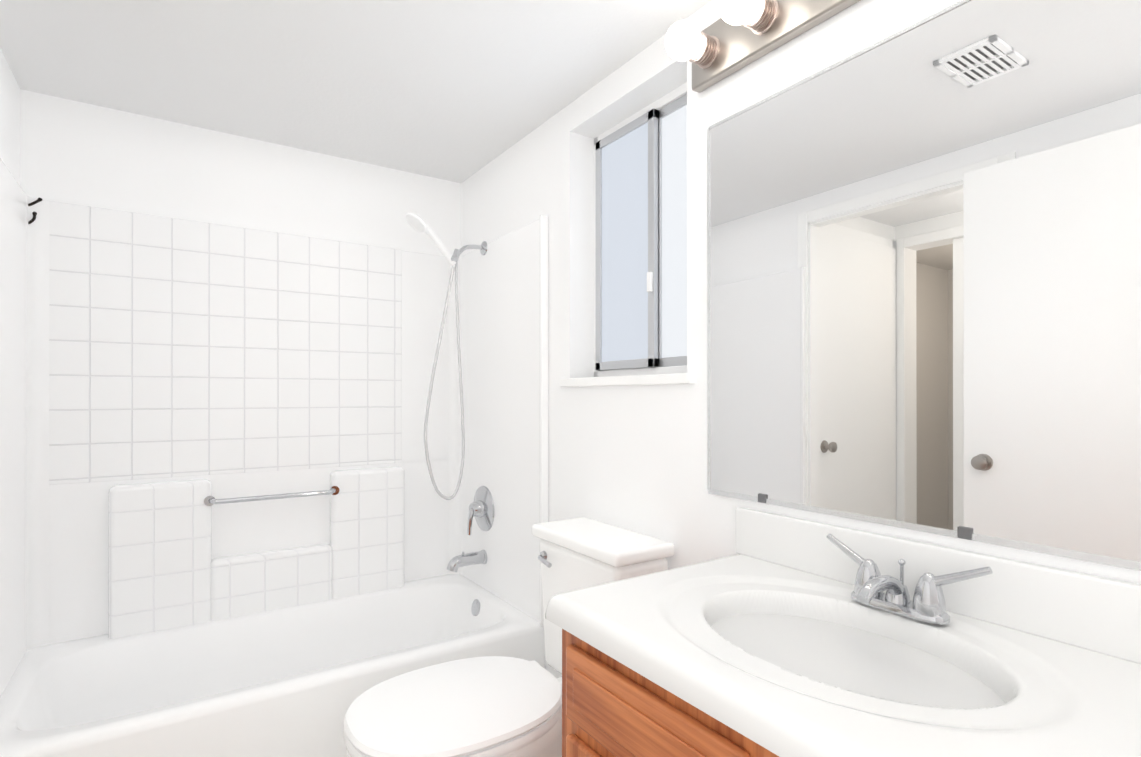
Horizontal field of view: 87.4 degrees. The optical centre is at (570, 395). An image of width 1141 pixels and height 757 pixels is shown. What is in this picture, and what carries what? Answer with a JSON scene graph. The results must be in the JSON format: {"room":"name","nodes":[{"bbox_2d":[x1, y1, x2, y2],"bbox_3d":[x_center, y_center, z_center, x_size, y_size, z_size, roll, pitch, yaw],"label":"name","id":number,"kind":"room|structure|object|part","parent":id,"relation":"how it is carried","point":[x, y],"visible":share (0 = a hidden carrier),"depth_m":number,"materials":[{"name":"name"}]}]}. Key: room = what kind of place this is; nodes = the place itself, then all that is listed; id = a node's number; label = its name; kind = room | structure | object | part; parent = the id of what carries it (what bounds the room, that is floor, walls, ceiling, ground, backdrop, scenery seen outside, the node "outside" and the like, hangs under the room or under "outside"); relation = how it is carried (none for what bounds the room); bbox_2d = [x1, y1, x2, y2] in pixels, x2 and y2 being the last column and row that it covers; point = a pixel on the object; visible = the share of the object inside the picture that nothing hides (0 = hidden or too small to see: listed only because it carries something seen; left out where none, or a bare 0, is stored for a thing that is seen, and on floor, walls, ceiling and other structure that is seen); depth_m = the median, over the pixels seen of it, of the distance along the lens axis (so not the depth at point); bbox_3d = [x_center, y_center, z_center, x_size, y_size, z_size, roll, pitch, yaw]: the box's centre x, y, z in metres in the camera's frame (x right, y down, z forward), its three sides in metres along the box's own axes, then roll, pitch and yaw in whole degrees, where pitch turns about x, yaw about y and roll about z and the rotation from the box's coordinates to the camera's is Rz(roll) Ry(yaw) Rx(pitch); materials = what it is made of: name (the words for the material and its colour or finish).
{"room":"bathroom","nodes":[
{"label":"bathroom","id":0,"kind":"room"},
{"bbox_2d":[0,48,19,184],"bbox_3d":[-0.948,0.099,0.632,0.070,2.173,3.050,0,0,-34],"label":"wall","id":1,"kind":"structure","parent":0,"point":[9,122],"depth_m":1.79,"materials":[{"name":"white paint"}]},
{"bbox_2d":[28,198,41,223],"bbox_3d":[-1.713,-0.586,1.890,0.062,0.092,0.018,0,0,-34],"label":"hook","id":2,"kind":"object","parent":1,"relation":"attached to","point":[34,213],"visible":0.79,"depth_m":1.89,"materials":[{"name":"black metal"}]},
{"bbox_2d":[20,89,460,256],"bbox_3d":[-1.175,0.102,2.395,1.781,2.173,0.130,0,0,-34],"label":"wall","id":3,"kind":"structure","parent":0,"point":[78,153],"depth_m":2.23,"materials":[{"name":"white paint"}]},
{"bbox_2d":[0,0,710,182],"bbox_3d":[-0.652,-1.013,0.833,2.660,0.050,3.310,0,0,-34],"label":"ceiling","id":4,"kind":"structure","parent":0,"point":[459,91],"depth_m":1.77,"materials":[{"name":"white paint"}]},
{"bbox_2d":[461,0,1140,677],"bbox_3d":[0.398,0.100,1.536,0.130,2.173,3.050,0,0,-34],"label":"wall","id":5,"kind":"structure","parent":0,"point":[631,458],"depth_m":1.72,"materials":[{"name":"white paint"}]},
{"bbox_2d":[560,82,695,386],"bbox_3d":[0.195,-0.462,1.817,0.150,0.863,0.610,0,0,-34],"label":"window","id":6,"kind":"structure","parent":5,"relation":"in","point":[649,281],"depth_m":1.84,"materials":[{"name":"clear glass"}]},
{"bbox_3d":[0.175,-0.475,1.922,0.004,0.723,0.241,0,0,-34],"label":"sash glass","id":7,"kind":"part","parent":6,"relation":"part of","materials":[{"name":"grey"}]},
{"bbox_3d":[0.175,-0.475,1.922,0.018,0.779,0.297,0,0,-34],"label":"window sash","id":8,"kind":"part","parent":6,"relation":"part of","materials":[{"name":"white glass"}]},
{"bbox_3d":[0.323,-0.476,1.737,0.018,0.779,0.219,0,0,-34],"label":"window sash","id":9,"kind":"part","parent":6,"relation":"part of","materials":[{"name":"white glass"}]},
{"bbox_3d":[0.323,-0.476,1.737,0.004,0.723,0.163,0,0,-34],"label":"sash glass","id":10,"kind":"part","parent":6,"relation":"part of","materials":[{"name":"grey"}]},
{"bbox_2d":[665,0,860,92],"bbox_3d":[0.569,-0.837,1.022,0.158,0.135,1.098,0,0,-34],"label":"light bar","id":11,"kind":"object","parent":5,"relation":"attached to","point":[737,35],"visible":1,"depth_m":1.35,"materials":[{"name":"silver metal"}]},
{"bbox_3d":[0.265,-0.836,1.407,0.084,0.084,0.084,0,0,-34],"label":"bulb","id":12,"kind":"part","parent":11,"relation":"part of","materials":[{"name":"white glass"}]},
{"bbox_2d":[689,32,719,68],"bbox_3d":[0.317,-0.836,1.442,0.046,0.072,0.072,0,0,-34],"label":"socket","id":13,"kind":"object","parent":11,"relation":"attached to","point":[707,56],"depth_m":1.43,"materials":[{"name":"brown metal"}]},
{"bbox_3d":[0.358,-0.836,1.269,0.084,0.084,0.084,0,0,-34],"label":"bulb","id":14,"kind":"part","parent":11,"relation":"part of","materials":[{"name":"white glass"}]},
{"bbox_2d":[742,0,778,34],"bbox_3d":[0.410,-0.836,1.304,0.046,0.072,0.072,0,0,-34],"label":"socket","id":15,"kind":"object","parent":11,"relation":"attached to","point":[765,21],"depth_m":1.29,"materials":[{"name":"brown metal"}]},
{"bbox_2d":[707,0,1140,570],"bbox_3d":[0.630,-0.214,1.062,0.011,0.912,1.030,0,0,-34],"label":"mirror","id":16,"kind":"object","parent":5,"relation":"attached to","point":[924,275],"visible":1,"depth_m":1.03,"materials":[{"name":"clear glass"}]},
{"bbox_2d":[736,507,1140,663],"bbox_3d":[0.651,0.314,1.016,0.023,0.107,0.925,0,0,-34],"label":"backsplash","id":17,"kind":"structure","parent":5,"relation":"attached to","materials":[{"name":"stone"}]},
{"bbox_3d":[-0.652,1.210,0.829,2.660,0.050,3.310,0,0,-34],"label":"floor","id":18,"kind":"structure","parent":0,"visible":0},
{"bbox_2d":[0,158,547,756],"bbox_3d":[-0.922,0.238,2.019,1.517,1.899,0.773,0,0,-34],"label":"tub","id":19,"kind":"object","parent":18,"relation":"on","point":[268,494],"visible":0.94,"depth_m":2.16,"materials":[{"name":"white plastic"}]},
{"bbox_3d":[-1.102,0.376,2.234,0.460,0.036,0.052,0,0,-34],"label":"grab rail","id":20,"kind":"part","parent":19,"relation":"part of","materials":[{"name":"silver metal"}]},
{"bbox_3d":[-0.430,0.680,2.458,0.165,0.076,0.060,0,0,-34],"label":"spout","id":21,"kind":"part","parent":19,"relation":"part of","materials":[{"name":"silver metal"}]},
{"bbox_3d":[-0.427,-0.594,2.462,0.158,0.111,0.060,0,0,-34],"label":"shower arm","id":22,"kind":"part","parent":19,"relation":"part of"},
{"bbox_2d":[343,517,674,756],"bbox_3d":[-0.164,0.788,1.531,0.790,0.798,0.420,0,0,-34],"label":"toilet","id":23,"kind":"object","parent":18,"relation":"on","point":[493,706],"visible":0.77,"depth_m":1.46,"materials":[{"name":"white ceramic"}]},
{"bbox_3d":[-0.273,0.772,1.458,0.526,0.024,0.416,0,0,-34],"label":"seat","id":24,"kind":"part","parent":23,"relation":"part of","materials":[{"name":"white plastic"}]},
{"bbox_3d":[-0.273,0.742,1.458,0.524,0.029,0.416,0,0,-34],"label":"lid","id":25,"kind":"part","parent":23,"relation":"part of","materials":[{"name":"white plastic"}]},
{"bbox_3d":[-0.075,0.476,1.742,0.029,0.032,0.081,0,0,-34],"label":"handle","id":26,"kind":"part","parent":23,"relation":"part of","materials":[{"name":"silver metal"}]},
{"bbox_3d":[0.079,0.408,1.696,0.204,0.038,0.420,0,0,-34],"label":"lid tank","id":27,"kind":"part","parent":23,"relation":"part of","materials":[{"name":"white ceramic"}]},
{"bbox_3d":[0.083,0.621,1.698,0.183,0.388,0.394,0,0,-34],"label":"tank","id":28,"kind":"part","parent":23,"relation":"part of","materials":[{"name":"white ceramic"}]},
{"bbox_2d":[545,507,1140,756],"bbox_3d":[0.429,0.723,0.867,0.557,0.925,0.925,0,0,-34],"label":"bathroom vanity","id":29,"kind":"object","parent":18,"relation":"on","point":[778,635],"visible":1,"depth_m":0.90,"materials":[{"name":"brown wood"}]},
{"bbox_3d":[0.109,0.829,0.909,0.018,0.444,0.400,0,0,-34],"label":"door","id":30,"kind":"part","parent":29,"relation":"part of","materials":[{"name":"brown wood"}]},
{"bbox_3d":[0.100,0.511,0.903,0.005,0.070,0.340,0,0,-34],"label":"drawer panel","id":31,"kind":"part","parent":29,"relation":"part of","materials":[{"name":"brown wood"}]},
{"bbox_3d":[0.109,0.511,0.909,0.018,0.130,0.400,0,0,-34],"label":"drawer","id":32,"kind":"part","parent":29,"relation":"part of","materials":[{"name":"brown wood"}]},
{"bbox_2d":[826,534,992,624],"bbox_3d":[0.527,0.315,1.002,0.141,0.103,0.277,0,0,-34],"label":"faucet","id":33,"kind":"object","parent":29,"relation":"on","point":[928,606],"depth_m":0.99,"materials":[{"name":"silver metal"}]}
]}

